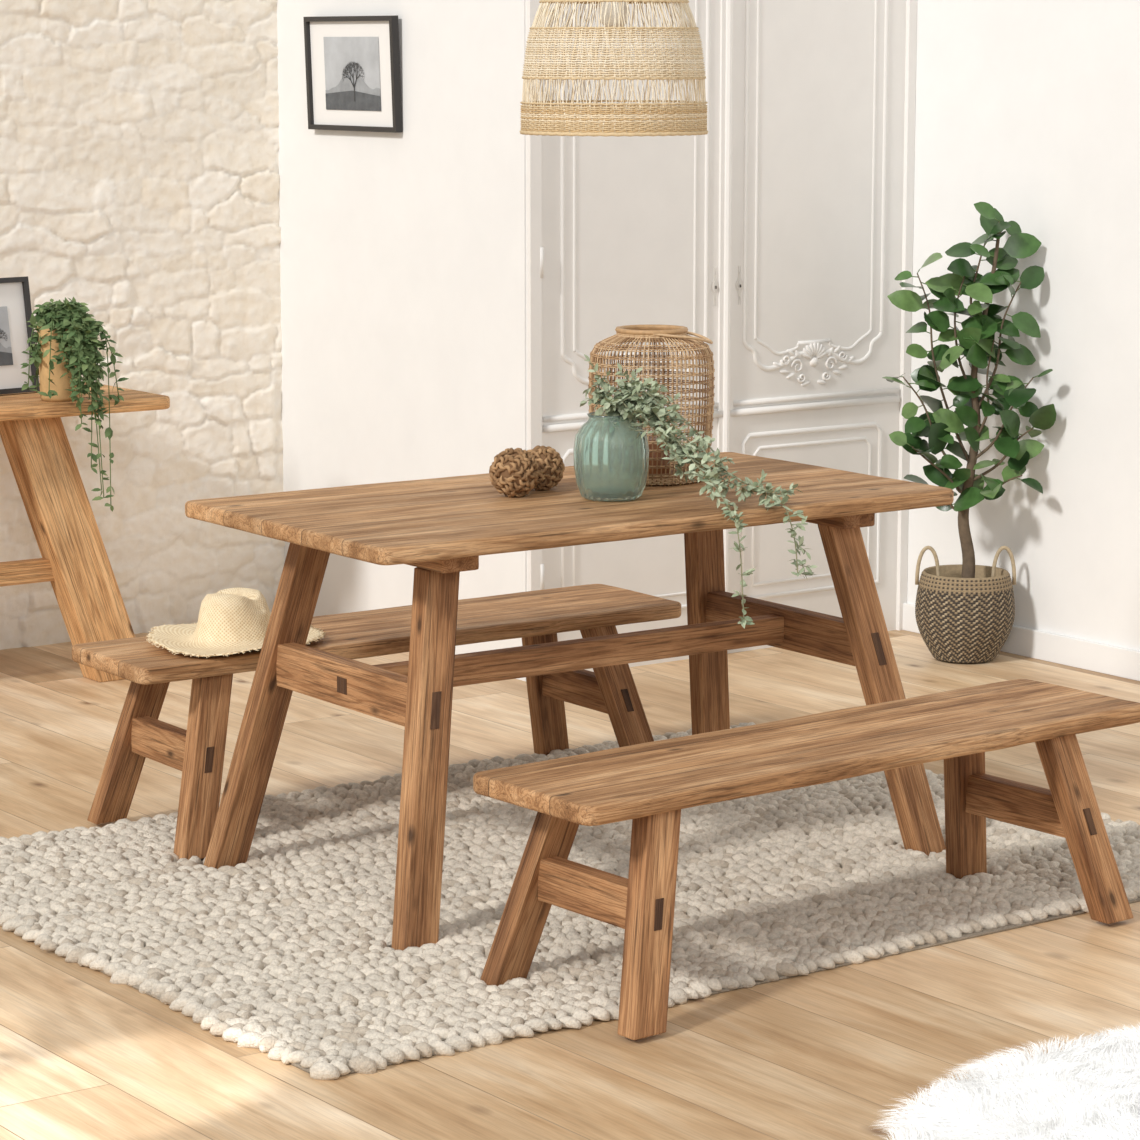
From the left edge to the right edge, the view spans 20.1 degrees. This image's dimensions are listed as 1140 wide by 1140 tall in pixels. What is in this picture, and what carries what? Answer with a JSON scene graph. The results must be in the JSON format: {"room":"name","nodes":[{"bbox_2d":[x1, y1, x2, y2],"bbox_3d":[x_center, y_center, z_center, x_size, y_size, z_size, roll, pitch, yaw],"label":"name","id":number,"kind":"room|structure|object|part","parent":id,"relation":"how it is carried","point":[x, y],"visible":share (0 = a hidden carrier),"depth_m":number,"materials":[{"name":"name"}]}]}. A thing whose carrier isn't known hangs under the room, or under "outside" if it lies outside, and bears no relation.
{"room":"dining room","nodes":[
{"label":"dining room","id":0,"kind":"room"},
{"bbox_2d":[0,0,284,649],"bbox_3d":[-2.283,-0.929,8.493,3.535,2.500,0.023,-7,11,-35],"label":"wall","id":1,"kind":"structure","parent":0,"point":[140,177],"depth_m":9.32,"materials":[{"name":"stone"}]},
{"bbox_2d":[276,0,526,680],"bbox_3d":[-0.417,-1.179,9.094,0.240,2.800,1.340,-7,11,-35],"label":"wall","id":2,"kind":"structure","parent":0,"point":[403,254],"depth_m":8.98,"materials":[{"name":"white paint"}]},
{"bbox_2d":[303,15,402,132],"bbox_3d":[-0.615,-1.401,9.094,0.033,0.321,0.465,-7,11,-35],"label":"picture frame","id":3,"kind":"object","parent":2,"relation":"attached to","point":[352,63],"visible":1,"depth_m":9.08,"materials":[{"name":"grey"}]},
{"bbox_2d":[323,37,380,110],"bbox_3d":[-0.616,-1.401,9.093,0.002,0.205,0.290,-9,13,-35],"label":"print","id":4,"kind":"object","parent":3,"relation":"attached to","point":[351,65],"depth_m":9.09},
{"bbox_2d":[540,0,722,671],"bbox_3d":[0.162,-0.868,8.742,0.641,2.300,0.062,-7,11,-35],"label":"door","id":5,"kind":"structure","parent":2,"relation":"in","point":[630,225],"depth_m":8.73,"materials":[{"name":"paint"}]},
{"bbox_3d":[0.403,-0.784,8.912,0.026,0.109,0.008,-7,11,-35],"label":"lock plate","id":6,"kind":"part","parent":5,"relation":"part of","materials":[{"name":"white"}]},
{"bbox_2d":[0,630,1139,1139],"bbox_3d":[0.120,0.878,5.492,8.400,0.100,9.600,-7,11,-35],"label":"floor","id":7,"kind":"structure","parent":0,"point":[821,1055],"depth_m":5.72,"materials":[{"name":"brown wood"}]},
{"bbox_2d":[0,382,169,681],"bbox_3d":[-1.929,-0.047,8.499,1.753,0.758,0.552,-7,11,-35],"label":"console table","id":8,"kind":"object","parent":7,"relation":"on","point":[75,561],"visible":0.76,"depth_m":8.67,"materials":[{"name":"brown wood"}]},
{"bbox_2d":[0,276,39,394],"bbox_3d":[-1.573,-0.633,8.748,0.260,0.315,0.066,-8,12,-41],"label":"picture frame","id":9,"kind":"object","parent":8,"relation":"on","point":[15,301],"visible":0.96,"depth_m":8.80,"materials":[{"name":"grey"}]},
{"bbox_2d":[0,306,12,365],"bbox_3d":[-1.571,-0.633,8.747,0.120,0.160,0.002,-8,4,-41],"label":"print","id":10,"kind":"object","parent":9,"relation":"attached to","point":[6,358],"depth_m":8.78},
{"bbox_2d":[20,297,128,511],"bbox_3d":[-1.336,-0.443,8.619,0.237,0.575,0.218,8,12,39],"label":"trailing plant","id":11,"kind":"object","parent":8,"relation":"on","point":[66,335],"visible":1,"depth_m":8.57,"materials":[{"name":"green plant"}]},
{"bbox_3d":[-1.370,-0.556,8.638,0.117,0.200,0.117,-7,11,-35],"label":"pot","id":12,"kind":"part","parent":11,"relation":"part of","materials":[{"name":"brown wood"}]},
{"bbox_2d":[0,722,1139,1079],"bbox_3d":[0.019,0.611,6.726,2.409,0.042,1.816,-7,11,-35],"label":"area rug","id":13,"kind":"object","parent":7,"relation":"on","point":[285,953],"visible":0.71,"depth_m":6.34,"materials":[{"name":"fabric"}]},
{"bbox_2d":[72,584,680,859],"bbox_3d":[-0.408,0.320,7.264,1.419,0.410,0.445,-6,11,-34],"label":"bench","id":14,"kind":"object","parent":13,"relation":"on","point":[537,616],"visible":0.82,"depth_m":7.08,"materials":[{"name":"brown wood"}]},
{"bbox_3d":[-0.961,0.369,7.078,0.208,0.374,0.080,1,9,3],"label":"leg","id":15,"kind":"part","parent":14,"relation":"part of","materials":[{"name":"brown wood"}]},
{"bbox_3d":[-0.776,0.411,6.818,0.080,0.374,0.208,3,10,16],"label":"leg","id":16,"kind":"part","parent":14,"relation":"part of","materials":[{"name":"brown wood"}]},
{"bbox_2d":[146,587,325,657],"bbox_3d":[-0.729,0.100,6.981,0.406,0.112,0.429,6,11,31],"label":"straw hat","id":17,"kind":"object","parent":14,"relation":"on","point":[231,621],"visible":0.9,"depth_m":6.91,"materials":[{"name":"beige wicker"}]},
{"bbox_3d":[-0.407,0.136,7.232,1.419,0.036,0.352,-6,11,-34],"label":"seat","id":18,"kind":"part","parent":14,"relation":"part of","materials":[{"name":"brown wood"}]},
{"bbox_3d":[-0.061,0.268,7.700,0.080,0.374,0.208,3,10,16],"label":"leg","id":19,"kind":"part","parent":14,"relation":"part of","materials":[{"name":"brown wood"}]},
{"bbox_3d":[0.123,0.310,7.439,0.208,0.374,0.080,1,9,3],"label":"leg","id":20,"kind":"part","parent":14,"relation":"part of","materials":[{"name":"brown wood"}]},
{"bbox_2d":[185,452,953,950],"bbox_3d":[0.021,0.227,6.737,1.430,0.772,0.831,-6,11,-34],"label":"dining table","id":21,"kind":"object","parent":13,"relation":"on","point":[440,527],"visible":0.87,"depth_m":6.60,"materials":[{"name":"brown wood"}]},
{"bbox_3d":[-0.623,0.278,6.647,0.282,0.701,0.083,1,9,3],"label":"leg","id":22,"kind":"part","parent":21,"relation":"part of","materials":[{"name":"brown wood"}]},
{"bbox_3d":[-0.275,0.357,6.156,0.086,0.701,0.301,2,9,10],"label":"leg","id":23,"kind":"part","parent":21,"relation":"part of","materials":[{"name":"brown wood"}]},
{"bbox_2d":[489,448,539,496],"bbox_3d":[-0.115,-0.201,6.652,0.105,0.105,0.105,-7,11,-35],"label":"decorative ball","id":24,"kind":"object","parent":21,"relation":"on","point":[513,472],"visible":1,"depth_m":6.62,"materials":[{"name":"brown wicker"}]},
{"bbox_2d":[527,445,564,490],"bbox_3d":[-0.059,-0.213,6.753,0.096,0.096,0.097,-7,11,-35],"label":"decorative ball","id":25,"kind":"object","parent":21,"relation":"on","point":[551,467],"visible":0.7,"depth_m":6.72,"materials":[{"name":"brown wicker"}]},
{"bbox_2d":[573,412,648,501],"bbox_3d":[0.085,-0.234,6.618,0.155,0.175,0.156,-7,11,-35],"label":"glass vase","id":26,"kind":"object","parent":21,"relation":"on","point":[611,464],"visible":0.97,"depth_m":6.56,"materials":[{"name":"green"}]},
{"bbox_2d":[580,354,817,627],"bbox_3d":[0.250,-0.170,6.530,0.494,0.522,0.223,6,11,33],"label":"trailing plant","id":27,"kind":"object","parent":26,"relation":"in","point":[621,404],"visible":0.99,"depth_m":6.53,"materials":[{"name":"green plant"}]},
{"bbox_2d":[588,324,714,485],"bbox_3d":[0.174,-0.356,6.896,0.271,0.326,0.271,-8,12,-40],"label":"lantern","id":28,"kind":"object","parent":21,"relation":"on","point":[660,472],"visible":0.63,"depth_m":6.81,"materials":[{"name":"brown wicker"}]},
{"bbox_3d":[0.239,-0.498,6.872,0.132,0.032,0.154,0,9,0],"label":"handle","id":29,"kind":"part","parent":28,"relation":"part of","materials":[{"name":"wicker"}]},
{"bbox_3d":[0.312,0.172,7.293,0.085,0.701,0.263,2,9,12],"label":"leg","id":30,"kind":"part","parent":21,"relation":"part of","materials":[{"name":"brown wood"}]},
{"bbox_3d":[0.660,0.252,6.803,0.282,0.701,0.087,2,10,14],"label":"leg","id":31,"kind":"part","parent":21,"relation":"part of","materials":[{"name":"brown wood"}]},
{"bbox_2d":[473,679,1139,1039],"bbox_3d":[0.480,0.514,6.074,1.419,0.410,0.445,-7,12,-38],"label":"bench","id":32,"kind":"object","parent":13,"relation":"on","point":[649,784],"visible":0.99,"depth_m":5.88,"materials":[{"name":"brown wood"}]},
{"bbox_3d":[-0.061,0.568,5.857,0.208,0.374,0.080,0,9,0],"label":"leg","id":33,"kind":"part","parent":32,"relation":"part of","materials":[{"name":"brown wood"}]},
{"bbox_3d":[0.139,0.609,5.608,0.080,0.374,0.208,2,10,13],"label":"leg","id":34,"kind":"part","parent":32,"relation":"part of","materials":[{"name":"brown wood"}]},
{"bbox_3d":[0.481,0.330,6.043,1.419,0.036,0.352,-7,12,-38],"label":"seat","id":35,"kind":"part","parent":32,"relation":"part of","materials":[{"name":"brown wood"}]},
{"bbox_3d":[0.801,0.458,6.529,0.080,0.374,0.208,2,10,13],"label":"leg","id":36,"kind":"part","parent":32,"relation":"part of","materials":[{"name":"brown wood"}]},
{"bbox_3d":[1.000,0.499,6.280,0.208,0.374,0.080,0,9,0],"label":"leg","id":37,"kind":"part","parent":32,"relation":"part of","materials":[{"name":"brown wood"}]},
{"bbox_2d":[882,202,1055,662],"bbox_3d":[1.103,-0.380,8.918,0.478,1.271,0.300,1,9,7],"label":"potted tree","id":38,"kind":"object","parent":7,"relation":"on","point":[965,612],"visible":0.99,"depth_m":8.88,"materials":[{"name":"green plant"}]},
{"bbox_3d":[0.999,-0.014,8.989,0.070,0.110,0.011,0,9,0],"label":"handle","id":39,"kind":"part","parent":38,"relation":"part of","materials":[{"name":"beige wicker"}]},
{"bbox_3d":[1.211,-0.014,8.989,0.070,0.110,0.011,0,9,0],"label":"handle","id":40,"kind":"part","parent":38,"relation":"part of","materials":[{"name":"beige wicker"}]},
{"bbox_2d":[874,1025,1139,1139],"bbox_3d":[1.021,0.846,5.081,0.945,0.079,1.223,9,13,44],"label":"rug","id":41,"kind":"object","parent":7,"relation":"on","point":[1090,1090],"visible":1,"depth_m":5.10,"materials":[{"name":"white fur"}]},
{"bbox_2d":[520,0,707,136],"bbox_3d":[0.089,-1.533,6.458,0.384,1.306,0.384,-3,10,-17],"label":"pendant lamp","id":42,"kind":"object","parent":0,"point":[669,120],"visible":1,"depth_m":6.41,"materials":[{"name":"beige wicker"}]},
{"bbox_3d":[0.089,-1.141,6.522,0.062,0.100,0.062,-7,11,-35],"label":"bulb","id":43,"kind":"part","parent":42,"relation":"part of","materials":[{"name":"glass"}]},
{"bbox_2d":[717,0,736,650],"bbox_3d":[0.434,-0.906,8.914,0.050,2.300,0.025,-7,11,-35],"label":"door frame","id":44,"kind":"structure","parent":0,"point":[728,8],"depth_m":8.90,"materials":[{"name":"paint"}]},
{"bbox_2d":[915,564,1014,662],"bbox_3d":[1.105,0.124,9.012,0.278,0.246,0.278,-7,11,-35],"label":"basket","id":45,"kind":"object","parent":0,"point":[965,613],"depth_m":8.91,"materials":[{"name":"wicker"}]},
{"bbox_2d":[907,0,1139,650],"bbox_3d":[2.794,-0.826,6.932,0.140,2.800,8.800,-7,11,-35],"label":"wall","id":46,"kind":"structure","parent":0,"point":[1029,110],"depth_m":8.88,"materials":[{"name":"white paint"}]},
{"bbox_2d":[526,0,916,630],"bbox_3d":[0.433,-0.919,8.917,1.360,2.365,0.030,-7,11,-35],"label":"trim","id":47,"kind":"structure","parent":46,"relation":"attached to","point":[533,142],"depth_m":8.67,"materials":[{"name":"paint"}]},
{"bbox_2d":[727,0,905,653],"bbox_3d":[0.688,-0.930,9.123,0.650,2.300,0.056,-7,11,-35],"label":"door","id":48,"kind":"structure","parent":46,"relation":"in","point":[820,84],"depth_m":9.13,"materials":[{"name":"paint"}]},
{"bbox_3d":[0.473,-0.792,8.962,0.026,0.109,0.008,-7,11,-35],"label":"lock plate","id":49,"kind":"part","parent":48,"relation":"part of","materials":[{"name":"white"}]},
{"bbox_2d":[903,603,1139,680],"bbox_3d":[3.025,0.589,6.706,0.016,0.080,6.950,-7,11,-35],"label":"baseboard","id":50,"kind":"structure","parent":46,"relation":"attached to","point":[1023,641],"depth_m":8.93,"materials":[{"name":"white paint"}]}
]}

